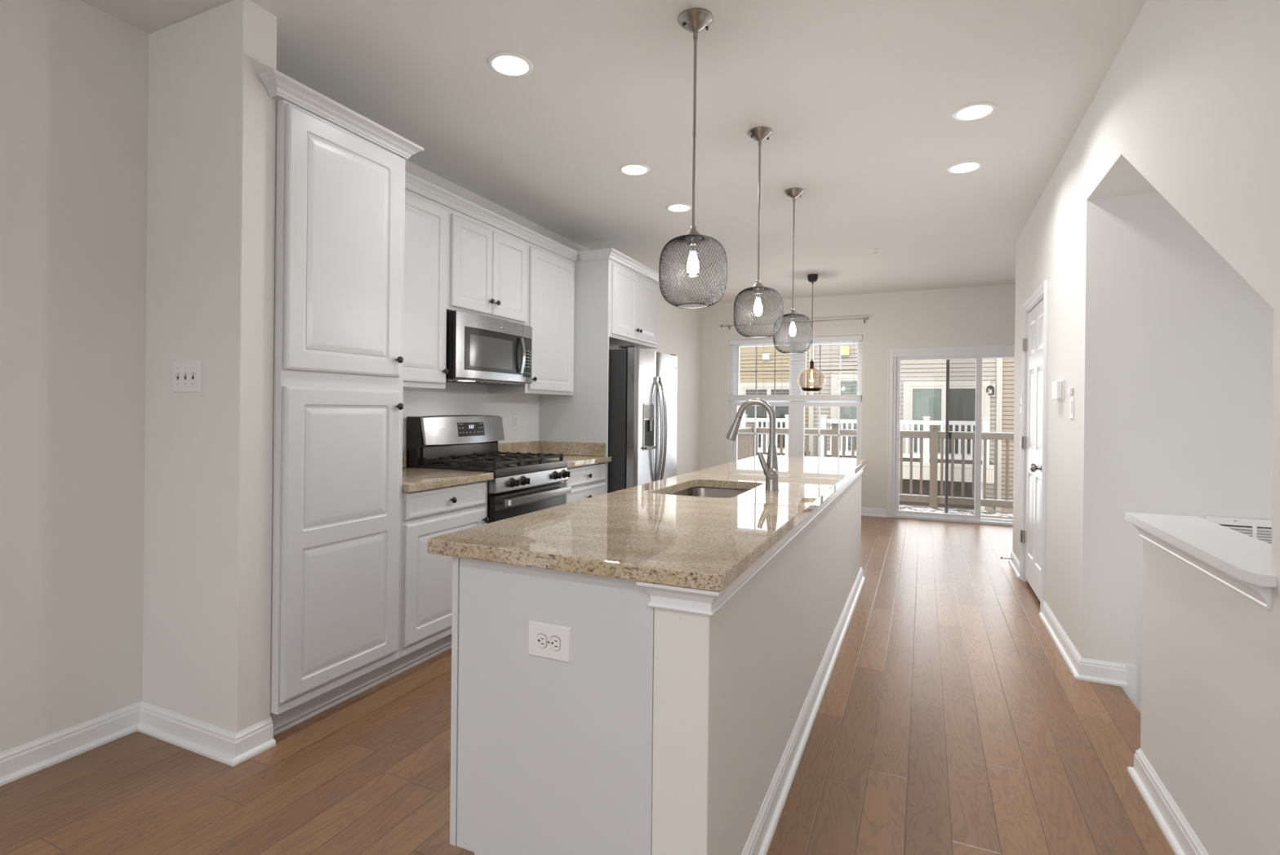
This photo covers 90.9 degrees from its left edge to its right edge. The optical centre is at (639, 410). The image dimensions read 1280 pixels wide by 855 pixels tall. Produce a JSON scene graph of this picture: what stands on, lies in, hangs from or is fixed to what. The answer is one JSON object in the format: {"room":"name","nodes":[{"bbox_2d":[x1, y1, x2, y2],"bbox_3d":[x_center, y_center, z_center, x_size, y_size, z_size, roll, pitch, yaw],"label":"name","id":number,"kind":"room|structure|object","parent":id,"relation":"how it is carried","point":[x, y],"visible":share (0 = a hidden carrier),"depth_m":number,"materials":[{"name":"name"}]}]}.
{"room":"kitchen","nodes":[
{"label":"kitchen","id":0,"kind":"room"},
{"bbox_2d":[142,0,276,733],"bbox_3d":[-1.662,-0.120,2.423,0.575,2.727,0.130,1,0,24],"label":"wall","id":1,"kind":"structure","parent":0,"point":[211,156],"depth_m":2.33,"materials":[{"name":"beige paint"}]},
{"bbox_2d":[172,359,200,392],"bbox_3d":[-1.707,-0.131,2.363,0.165,0.122,0.017,1,0,24],"label":"switch plate","id":2,"kind":"object","parent":1,"relation":"attached to","point":[186,373],"visible":1,"depth_m":2.36,"materials":[{"name":"white plastic"}]},
{"bbox_2d":[0,0,701,752],"bbox_3d":[-1.654,-0.120,3.286,0.120,2.727,12.070,1,0,24],"label":"wall","id":3,"kind":"structure","parent":0,"point":[73,74],"depth_m":2.27,"materials":[{"name":"beige paint"}]},
{"bbox_2d":[0,701,275,786],"bbox_3d":[-2.702,1.186,0.112,0.605,0.098,5.190,1,0,24],"label":"baseboard","id":4,"kind":"structure","parent":3,"relation":"attached to","point":[223,745],"depth_m":2.30,"materials":[{"name":"white paint"}]},
{"bbox_2d":[402,449,406,467],"bbox_3d":[-1.511,0.280,3.435,0.020,0.100,0.618,1,0,24],"label":"backsplash","id":5,"kind":"structure","parent":3,"relation":"attached to","point":[404,451],"depth_m":3.70,"materials":[{"name":"beige stone"}]},
{"bbox_2d":[403,188,448,388],"bbox_3d":[-1.347,-0.646,3.361,0.362,1.035,0.614,1,0,24],"label":"upper cabinet","id":6,"kind":"object","parent":3,"relation":"attached to","point":[425,257],"visible":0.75,"depth_m":3.41,"materials":[{"name":"white paint"}]},
{"bbox_2d":[404,171,579,261],"bbox_3d":[-0.889,-1.192,3.976,0.057,0.060,1.990,1,0,24],"label":"crown molding","id":7,"kind":"structure","parent":6,"relation":"on","point":[413,183],"depth_m":3.82,"materials":[{"name":"white paint"}]},
{"bbox_2d":[402,382,539,449],"bbox_3d":[-1.224,-0.125,4.091,0.002,0.916,2.050,1,0,24],"label":"backsplash","id":8,"kind":"structure","parent":3,"relation":"attached to","point":[457,398],"depth_m":4.32,"materials":[{"name":"paint"}]},
{"bbox_2d":[446,207,526,324],"bbox_3d":[-1.057,-0.872,3.998,0.362,0.580,0.782,1,0,24],"label":"upper cabinet","id":9,"kind":"object","parent":3,"relation":"attached to","point":[486,272],"visible":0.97,"depth_m":3.87,"materials":[{"name":"white paint"}]},
{"bbox_2d":[445,310,532,384],"bbox_3d":[-1.028,-0.374,3.984,0.436,0.394,0.760,1,0,24],"label":"microwave","id":10,"kind":"object","parent":9,"relation":"attached to","point":[482,349],"visible":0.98,"depth_m":3.79,"materials":[{"name":"silver metal"}]},
{"bbox_2d":[511,413,518,429],"bbox_3d":[-0.933,0.081,4.727,0.008,0.118,0.075,1,0,24],"label":"wall outlet","id":11,"kind":"object","parent":3,"relation":"attached to","point":[514,416],"visible":1,"depth_m":4.72,"materials":[{"name":"white plastic"}]},
{"bbox_2d":[497,440,539,455],"bbox_3d":[-0.931,0.285,4.720,0.020,0.100,0.655,1,0,24],"label":"backsplash","id":12,"kind":"structure","parent":3,"relation":"attached to","point":[533,446],"depth_m":4.77,"materials":[{"name":"beige stone"}]},
{"bbox_2d":[488,241,574,395],"bbox_3d":[-0.765,-0.642,4.652,0.362,1.035,0.650,1,0,24],"label":"upper cabinet","id":13,"kind":"object","parent":3,"relation":"attached to","point":[550,276],"visible":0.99,"depth_m":4.54,"materials":[{"name":"white paint"}]},
{"bbox_2d":[0,515,1174,854],"bbox_3d":[0.862,1.295,2.146,5.670,0.050,12.070,1,0,24],"label":"floor","id":14,"kind":"structure","parent":0,"point":[950,719],"depth_m":2.26,"materials":[{"name":"brown wood"}]},
{"bbox_2d":[257,68,424,735],"bbox_3d":[-1.472,0.009,2.732,0.664,2.473,0.744,1,0,24],"label":"pantry cabinet","id":15,"kind":"object","parent":14,"relation":"on","point":[340,253],"visible":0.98,"depth_m":2.55,"materials":[{"name":"white paint"}]},
{"bbox_2d":[388,480,488,678],"bbox_3d":[-1.226,0.810,3.305,0.657,0.875,0.620,1,0,24],"label":"base cabinet","id":16,"kind":"object","parent":14,"relation":"on","point":[426,591],"visible":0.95,"depth_m":3.06,"materials":[{"name":"white paint"}]},
{"bbox_2d":[402,449,493,492],"bbox_3d":[-1.224,0.302,3.306,0.649,0.138,0.618,1,0,24],"label":"countertop","id":17,"kind":"structure","parent":16,"relation":"on","point":[414,479],"depth_m":3.24,"materials":[{"name":"beige stone"}]},
{"bbox_2d":[406,414,571,523],"bbox_3d":[-0.910,0.638,3.927,0.694,1.224,0.761,1,0,24],"label":"gas range","id":18,"kind":"object","parent":14,"relation":"on","point":[522,483],"visible":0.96,"depth_m":3.78,"materials":[{"name":"silver metal"}]},
{"bbox_2d":[417,457,559,473],"bbox_3d":[-0.895,0.332,3.921,0.550,0.024,0.761,1,0,24],"label":"cooktop","id":19,"kind":"object","parent":18,"relation":"in","point":[535,465],"depth_m":3.69,"materials":[{"name":"black metal"}]},
{"bbox_2d":[449,556,653,854],"bbox_3d":[0.503,0.828,3.262,0.629,0.876,3.714,1,0,24],"label":"island end panel","id":20,"kind":"object","parent":14,"relation":"on","point":[548,756],"visible":0.32,"depth_m":1.56,"materials":[{"name":"grey paint"}]},
{"bbox_2d":[528,620,571,662],"bbox_3d":[-0.225,0.569,1.554,0.124,0.086,0.008,1,0,24],"label":"island outlet","id":21,"kind":"object","parent":20,"relation":"attached to","point":[549,641],"visible":1,"depth_m":1.55,"materials":[{"name":"white plastic"}]},
{"bbox_2d":[537,633,546,648],"bbox_3d":[-0.243,0.569,1.560,0.029,0.037,0.001,1,0,24],"label":"receptacle","id":22,"kind":"object","parent":21,"relation":"attached to","point":[541,637],"depth_m":1.56,"materials":[{"name":"white plastic"}]},
{"bbox_2d":[550,635,559,650],"bbox_3d":[-0.208,0.569,1.543,0.029,0.037,0.003,1,0,24],"label":"receptacle","id":23,"kind":"object","parent":21,"relation":"attached to","point":[554,640],"depth_m":1.54,"materials":[{"name":"white plastic"}]},
{"bbox_2d":[427,454,866,591],"bbox_3d":[0.576,0.371,3.234,0.823,0.038,3.779,1,0,24],"label":"countertop","id":24,"kind":"structure","parent":20,"relation":"on","point":[645,532],"depth_m":1.86,"materials":[{"name":"beige stone"}]},
{"bbox_2d":[669,486,749,497],"bbox_3d":[0.321,0.484,2.881,0.429,0.192,0.694,1,0,24],"label":"sink","id":25,"kind":"object","parent":24,"relation":"in","point":[705,491],"visible":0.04,"depth_m":3.20,"materials":[{"name":"grey metal"}]},
{"bbox_2d":[725,398,778,490],"bbox_3d":[0.500,0.147,2.831,0.244,0.408,0.090,1,0,24],"label":"kitchen faucet","id":26,"kind":"object","parent":24,"relation":"on","point":[771,469],"visible":1,"depth_m":2.79,"materials":[{"name":"silver metal"}]},
{"bbox_2d":[560,462,606,503],"bbox_3d":[-0.646,0.815,4.590,0.657,0.875,0.657,1,0,24],"label":"base cabinet","id":27,"kind":"object","parent":14,"relation":"on","point":[588,481],"visible":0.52,"depth_m":4.46,"materials":[{"name":"white paint"}]},
{"bbox_2d":[497,440,611,467],"bbox_3d":[-0.645,0.307,4.591,0.649,0.138,0.656,1,0,24],"label":"countertop","id":28,"kind":"structure","parent":27,"relation":"on","point":[576,453],"depth_m":4.80,"materials":[{"name":"beige stone"}]},
{"bbox_2d":[538,248,666,493],"bbox_3d":[-0.297,0.019,5.337,0.664,2.472,1.100,1,0,24],"label":"tall cabinet","id":29,"kind":"object","parent":14,"relation":"on","point":[615,305],"visible":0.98,"depth_m":4.87,"materials":[{"name":"white paint"}]},
{"bbox_2d":[607,345,677,493],"bbox_3d":[-0.176,0.378,5.293,0.868,1.756,0.903,1,0,24],"label":"refrigerator","id":30,"kind":"object","parent":14,"relation":"on","point":[642,388],"visible":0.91,"depth_m":4.83,"materials":[{"name":"silver metal"}]},
{"bbox_2d":[80,0,1146,303],"bbox_3d":[0.890,-1.507,2.144,5.670,0.100,12.070,1,0,24],"label":"ceiling","id":31,"kind":"structure","parent":0,"point":[858,100],"depth_m":3.05,"materials":[{"name":"paint"}]},
{"bbox_2d":[487,51,533,76],"bbox_3d":[-0.549,-1.468,2.675,0.190,0.008,0.190,1,0,24],"label":"recessed light","id":32,"kind":"object","parent":31,"relation":"in","point":[510,64],"visible":1,"depth_m":2.66,"materials":[{"name":"white plastic"}]},
{"bbox_2d":[618,162,649,175],"bbox_3d":[-0.033,-1.464,3.822,0.190,0.008,0.190,1,0,24],"label":"recessed light","id":33,"kind":"object","parent":31,"relation":"in","point":[633,168],"visible":1,"depth_m":3.81,"materials":[{"name":"white plastic"}]},
{"bbox_2d":[666,203,692,212],"bbox_3d":[0.281,-1.461,4.533,0.190,0.008,0.190,1,0,24],"label":"recessed light","id":34,"kind":"object","parent":31,"relation":"in","point":[677,207],"visible":1,"depth_m":4.52,"materials":[{"name":"white plastic"}]},
{"bbox_2d":[658,8,727,308],"bbox_3d":[0.202,-0.927,2.352,0.254,1.073,0.254,1,0,24],"label":"pendant lamp","id":35,"kind":"object","parent":31,"relation":"hanging from","point":[695,20],"visible":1,"depth_m":2.33,"materials":[{"name":"silver metal"}]},
{"bbox_2d":[733,126,782,337],"bbox_3d":[0.623,-0.924,3.299,0.254,1.073,0.254,1,0,24],"label":"pendant lamp","id":36,"kind":"object","parent":31,"relation":"hanging from","point":[759,134],"visible":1,"depth_m":3.28,"materials":[{"name":"silver metal"}]},
{"bbox_2d":[773,187,812,353],"bbox_3d":[1.016,-0.921,4.177,0.254,1.073,0.254,1,0,24],"label":"pendant lamp","id":37,"kind":"object","parent":31,"relation":"hanging from","point":[793,193],"visible":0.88,"depth_m":4.16,"materials":[{"name":"silver metal"}]},
{"bbox_2d":[800,273,822,391],"bbox_3d":[1.837,-0.832,6.724,0.290,1.238,0.290,1,0,24],"label":"globe pendant lamp","id":38,"kind":"object","parent":31,"relation":"hanging from","point":[812,277],"visible":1,"depth_m":6.70,"materials":[{"name":"black metal"}]},
{"bbox_2d":[808,358,814,368],"bbox_3d":[1.834,-0.502,6.724,0.060,0.109,0.060,1,0,24],"label":"socket","id":39,"kind":"object","parent":38,"relation":"attached to","point":[811,363],"depth_m":6.71,"materials":[{"name":"black metal"}]},
{"bbox_2d":[871,248,879,253],"bbox_3d":[2.110,-1.431,5.643,0.060,0.033,0.060,1,0,24],"label":"sprinkler","id":40,"kind":"object","parent":31,"relation":"attached to","point":[875,250],"visible":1,"depth_m":5.63,"materials":[{"name":"white metal"}]},
{"bbox_2d":[946,160,982,173],"bbox_3d":[1.925,-1.444,3.737,0.190,0.008,0.190,1,0,24],"label":"recessed light","id":41,"kind":"object","parent":31,"relation":"in","point":[965,166],"visible":1,"depth_m":3.72,"materials":[{"name":"white plastic"}]},
{"bbox_2d":[951,102,996,120],"bbox_3d":[1.617,-1.446,3.050,0.190,0.008,0.190,1,0,24],"label":"recessed light","id":42,"kind":"object","parent":31,"relation":"in","point":[977,110],"visible":1,"depth_m":3.04,"materials":[{"name":"white plastic"}]},
{"bbox_2d":[651,472,862,854],"bbox_3d":[0.851,0.831,3.107,0.133,0.876,3.711,1,0,24],"label":"wall","id":43,"kind":"structure","parent":0,"point":[731,686],"depth_m":1.64,"materials":[{"name":"beige paint"}]},
{"bbox_2d":[635,464,866,615],"bbox_3d":[0.855,0.423,3.106,0.195,0.060,3.773,1,0,24],"label":"trim","id":44,"kind":"structure","parent":43,"relation":"attached to","point":[702,602],"depth_m":1.43,"materials":[{"name":"white paint"}]},
{"bbox_2d":[741,566,865,854],"bbox_3d":[0.861,1.220,3.101,0.163,0.098,3.771,1,0,24],"label":"baseboard","id":45,"kind":"structure","parent":43,"relation":"attached to","point":[759,840],"depth_m":2.29,"materials":[{"name":"white paint"}]},
{"bbox_2d":[699,284,1015,517],"bbox_3d":[3.381,-0.073,7.553,5.550,2.728,0.151,1,0,24],"label":"wall","id":46,"kind":"structure","parent":0,"point":[984,315],"depth_m":7.71,"materials":[{"name":"beige paint"}]},
{"bbox_2d":[720,316,868,329],"bbox_3d":[1.942,-1.119,8.072,1.868,0.077,0.094,1,0,24],"label":"curtain rod","id":47,"kind":"object","parent":46,"relation":"attached to","point":[867,317],"visible":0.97,"depth_m":7.91,"materials":[{"name":"silver metal"}]},
{"bbox_2d":[728,340,862,462],"bbox_3d":[1.985,-0.066,8.161,1.696,1.763,0.150,1,0,24],"label":"window","id":48,"kind":"structure","parent":46,"relation":"in","point":[796,433],"depth_m":8.13,"materials":[{"name":"white plastic"}]},
{"bbox_2d":[728,334,862,400],"bbox_3d":[1.974,-0.537,8.126,1.685,0.814,0.057,1,0,24],"label":"window blind","id":49,"kind":"object","parent":48,"relation":"attached to","point":[830,397],"visible":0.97,"depth_m":8.08,"materials":[{"name":"white plastic"}]},
{"bbox_2d":[861,506,886,517],"bbox_3d":[1.300,1.221,6.814,2.390,0.098,2.900,1,0,24],"label":"baseboard","id":50,"kind":"structure","parent":46,"relation":"attached to","point":[874,512],"depth_m":7.69,"materials":[{"name":"white paint"}]},
{"bbox_2d":[886,344,1014,526],"bbox_3d":[3.917,0.273,7.286,1.972,2.046,0.154,1,0,24],"label":"door","id":51,"kind":"structure","parent":46,"relation":"in","point":[978,353],"depth_m":7.47,"materials":[{"name":"white paint"}]},
{"bbox_2d":[1117,172,1158,195],"bbox_3d":[1.924,0.024,0.959,1.080,2.326,3.930,1,0,24],"label":"ceiling","id":52,"kind":"structure","parent":0,"point":[1139,184],"depth_m":2.85,"materials":[{"name":"beige paint"}]},
{"bbox_2d":[1012,0,1279,854],"bbox_3d":[1.207,0.086,0.830,0.120,3.077,9.947,1,0,24],"label":"wall","id":53,"kind":"structure","parent":0,"point":[1188,102],"depth_m":1.93,"materials":[{"name":"beige paint"}]},
{"bbox_2d":[1008,550,1019,578],"bbox_3d":[3.988,1.250,4.710,2.080,0.098,0.640,1,0,24],"label":"baseboard","id":54,"kind":"structure","parent":53,"relation":"attached to","point":[1015,562],"depth_m":5.12,"materials":[{"name":"white paint"}]},
{"bbox_2d":[1019,280,1048,612],"bbox_3d":[2.772,0.233,4.382,0.186,2.108,0.965,1,0,24],"label":"door","id":55,"kind":"structure","parent":53,"relation":"in","point":[1034,328],"depth_m":4.41,"materials":[{"name":"white paint"}]},
{"bbox_2d":[1052,378,1064,400],"bbox_3d":[2.347,-0.117,3.538,0.034,0.116,0.170,1,0,24],"label":"thermostat","id":56,"kind":"object","parent":53,"relation":"attached to","point":[1058,386],"visible":1,"depth_m":3.47,"materials":[{"name":"white plastic"}]},
{"bbox_2d":[1067,386,1073,395],"bbox_3d":[2.236,-0.103,3.270,0.016,0.038,0.050,1,0,24],"label":"sensor box","id":57,"kind":"object","parent":53,"relation":"attached to","point":[1070,390],"visible":1,"depth_m":3.25,"materials":[{"name":"white plastic"}]},
{"bbox_2d":[1069,395,1074,418],"bbox_3d":[2.234,-0.018,3.263,0.010,0.118,0.075,1,0,24],"label":"switch plate","id":58,"kind":"object","parent":53,"relation":"attached to","point":[1072,397],"visible":1,"depth_m":3.24,"materials":[{"name":"white plastic"}]},
{"bbox_2d":[1039,600,1127,687],"bbox_3d":[2.387,1.235,3.446,0.202,0.098,1.053,1,0,24],"label":"baseboard","id":59,"kind":"structure","parent":53,"relation":"attached to","point":[1108,673],"depth_m":3.01,"materials":[{"name":"white paint"}]},
{"bbox_2d":[1127,747,1208,854],"bbox_3d":[0.494,1.220,-0.688,0.150,0.098,6.360,1,0,24],"label":"baseboard","id":60,"kind":"structure","parent":53,"relation":"attached to","point":[1180,837],"depth_m":1.94,"materials":[{"name":"white paint"}]},
{"bbox_2d":[1124,511,1276,609],"bbox_3d":[1.628,0.400,1.775,0.205,0.081,0.947,1,0,24],"label":"half wall cap","id":61,"kind":"object","parent":53,"relation":"attached to","point":[1240,562],"visible":1,"depth_m":1.69,"materials":[{"name":"white paint"}]},
{"bbox_2d":[1112,191,1274,706],"bbox_3d":[2.750,0.725,2.805,1.080,4.327,0.120,1,0,24],"label":"wall","id":62,"kind":"structure","parent":0,"point":[1194,361],"depth_m":2.88,"materials":[{"name":"beige paint"}]},
{"bbox_2d":[1121,663,1141,713],"bbox_3d":[2.727,1.334,2.731,1.050,0.288,0.030,1,0,24],"label":"baseboard","id":63,"kind":"structure","parent":62,"relation":"attached to","point":[1131,691],"depth_m":2.93,"materials":[{"name":"white paint"}]},
{"bbox_2d":[1206,515,1271,544],"bbox_3d":[2.724,0.615,2.745,0.400,0.286,0.012,1,0,24],"label":"air vent","id":64,"kind":"object","parent":62,"relation":"in","point":[1260,529],"visible":0.32,"depth_m":2.77,"materials":[{"name":"white metal"}]},
{"label":"outside","id":65,"kind":"structure","parent":0,"visible":0},
{"bbox_3d":[14.008,4.451,31.156,80.000,0.150,51.650,1,0,24],"label":"ground","id":66,"kind":"structure","parent":65,"visible":0},
{"bbox_2d":[737,344,808,456],"bbox_3d":[3.168,-0.475,21.019,5.480,9.500,4.078,1,0,24],"label":"townhouse","id":67,"kind":"structure","parent":66,"relation":"on","point":[765,383],"depth_m":18.58,"materials":[{"name":"beige plastic"}]},
{"bbox_2d":[745,389,766,446],"bbox_3d":[3.447,0.210,18.694,0.635,1.700,0.027,1,0,24],"label":"window","id":68,"kind":"structure","parent":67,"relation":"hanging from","point":[761,411],"depth_m":18.67,"materials":[{"name":"clear glass"}]},
{"bbox_2d":[762,353,769,359],"bbox_3d":[3.704,-1.597,18.558,0.220,0.200,0.128,1,0,24],"label":"wall vent","id":69,"kind":"object","parent":67,"relation":"attached to","point":[765,356],"visible":1,"depth_m":18.54,"materials":[{"name":"white plastic"}]},
{"bbox_2d":[762,354,768,359],"bbox_3d":[3.704,-1.597,18.558,0.180,0.160,0.128,1,0,24],"label":"hood","id":70,"kind":"object","parent":69,"relation":"attached to","point":[764,356],"depth_m":18.52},
{"bbox_2d":[771,389,789,447],"bbox_3d":[4.136,0.218,18.383,0.635,1.700,0.027,1,0,24],"label":"window","id":71,"kind":"structure","parent":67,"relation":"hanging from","point":[780,411],"depth_m":18.38,"materials":[{"name":"clear glass"}]},
{"bbox_2d":[739,413,809,455],"bbox_3d":[2.719,2.177,17.580,3.580,4.195,2.500,1,0,24],"label":"railing","id":72,"kind":"object","parent":66,"relation":"on","point":[743,424],"visible":0.09,"depth_m":16.07,"materials":[{"name":"white wood"}]},
{"bbox_2d":[737,421,1013,519],"bbox_3d":[4.137,0.944,8.245,6.021,1.506,1.700,1,0,24],"label":"wooden deck","id":73,"kind":"object","parent":66,"relation":"on","point":[745,442],"visible":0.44,"depth_m":8.92,"materials":[{"name":"wood"}]},
{"bbox_2d":[808,342,1002,511],"bbox_3d":[7.867,-0.425,18.899,4.830,9.500,4.078,1,0,24],"label":"townhouse","id":74,"kind":"structure","parent":66,"relation":"on","point":[922,382],"depth_m":16.77,"materials":[{"name":"beige plastic"}]},
{"bbox_2d":[840,346,849,355],"bbox_3d":[5.728,-1.665,17.631,0.250,0.282,0.123,1,0,24],"label":"wall vent","id":75,"kind":"object","parent":74,"relation":"attached to","point":[845,352],"visible":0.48,"depth_m":17.57,"materials":[{"name":"yellow plastic"}]},
{"bbox_2d":[839,380,857,449],"bbox_3d":[6.095,0.123,17.500,1.082,1.930,0.027,1,0,24],"label":"window","id":76,"kind":"structure","parent":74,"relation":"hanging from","point":[846,412],"depth_m":17.60,"materials":[{"name":"clear glass"}]},
{"bbox_2d":[912,388,941,453],"bbox_3d":[7.644,0.255,16.801,0.702,1.700,0.027,1,0,24],"label":"window","id":77,"kind":"structure","parent":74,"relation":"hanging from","point":[926,402],"depth_m":16.80,"materials":[{"name":"clear glass"}]},
{"bbox_2d":[948,388,975,453],"bbox_3d":[8.441,0.263,16.441,0.808,1.700,0.027,1,0,24],"label":"window","id":78,"kind":"structure","parent":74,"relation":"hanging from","point":[962,401],"depth_m":16.45,"materials":[{"name":"clear glass"}]},
{"bbox_2d":[986,383,995,396],"bbox_3d":[8.989,-0.531,16.167,0.240,0.340,0.103,1,0,24],"label":"wall lantern","id":79,"kind":"object","parent":74,"relation":"attached to","point":[992,387],"visible":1,"depth_m":16.15,"materials":[{"name":"black metal"}]},
{"bbox_2d":[819,414,994,509],"bbox_3d":[6.624,2.218,15.818,3.850,4.195,2.500,1,0,24],"label":"balcony railing","id":80,"kind":"object","parent":66,"relation":"on","point":[926,422],"visible":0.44,"depth_m":14.62,"materials":[{"name":"white wood"}]},
{"bbox_2d":[1000,357,1014,511],"bbox_3d":[12.672,-0.374,16.761,5.690,9.500,4.024,1,0,24],"label":"townhouse","id":81,"kind":"structure","parent":66,"relation":"on","point":[1008,363],"depth_m":16.05,"materials":[{"name":"plastic"}]},
{"bbox_3d":[2.537,1.501,2.333,1.065,0.050,0.910,1,0,24],"label":"floor","id":82,"kind":"structure","parent":0,"visible":0},
{"bbox_2d":[1117,685,1141,717],"bbox_3d":[2.249,1.869,1.752,1.085,1.170,2.175,1,0,24],"label":"staircase","id":83,"kind":"structure","parent":82,"relation":"attached to","point":[1120,687],"depth_m":2.79,"materials":[{"name":"brown wood"}]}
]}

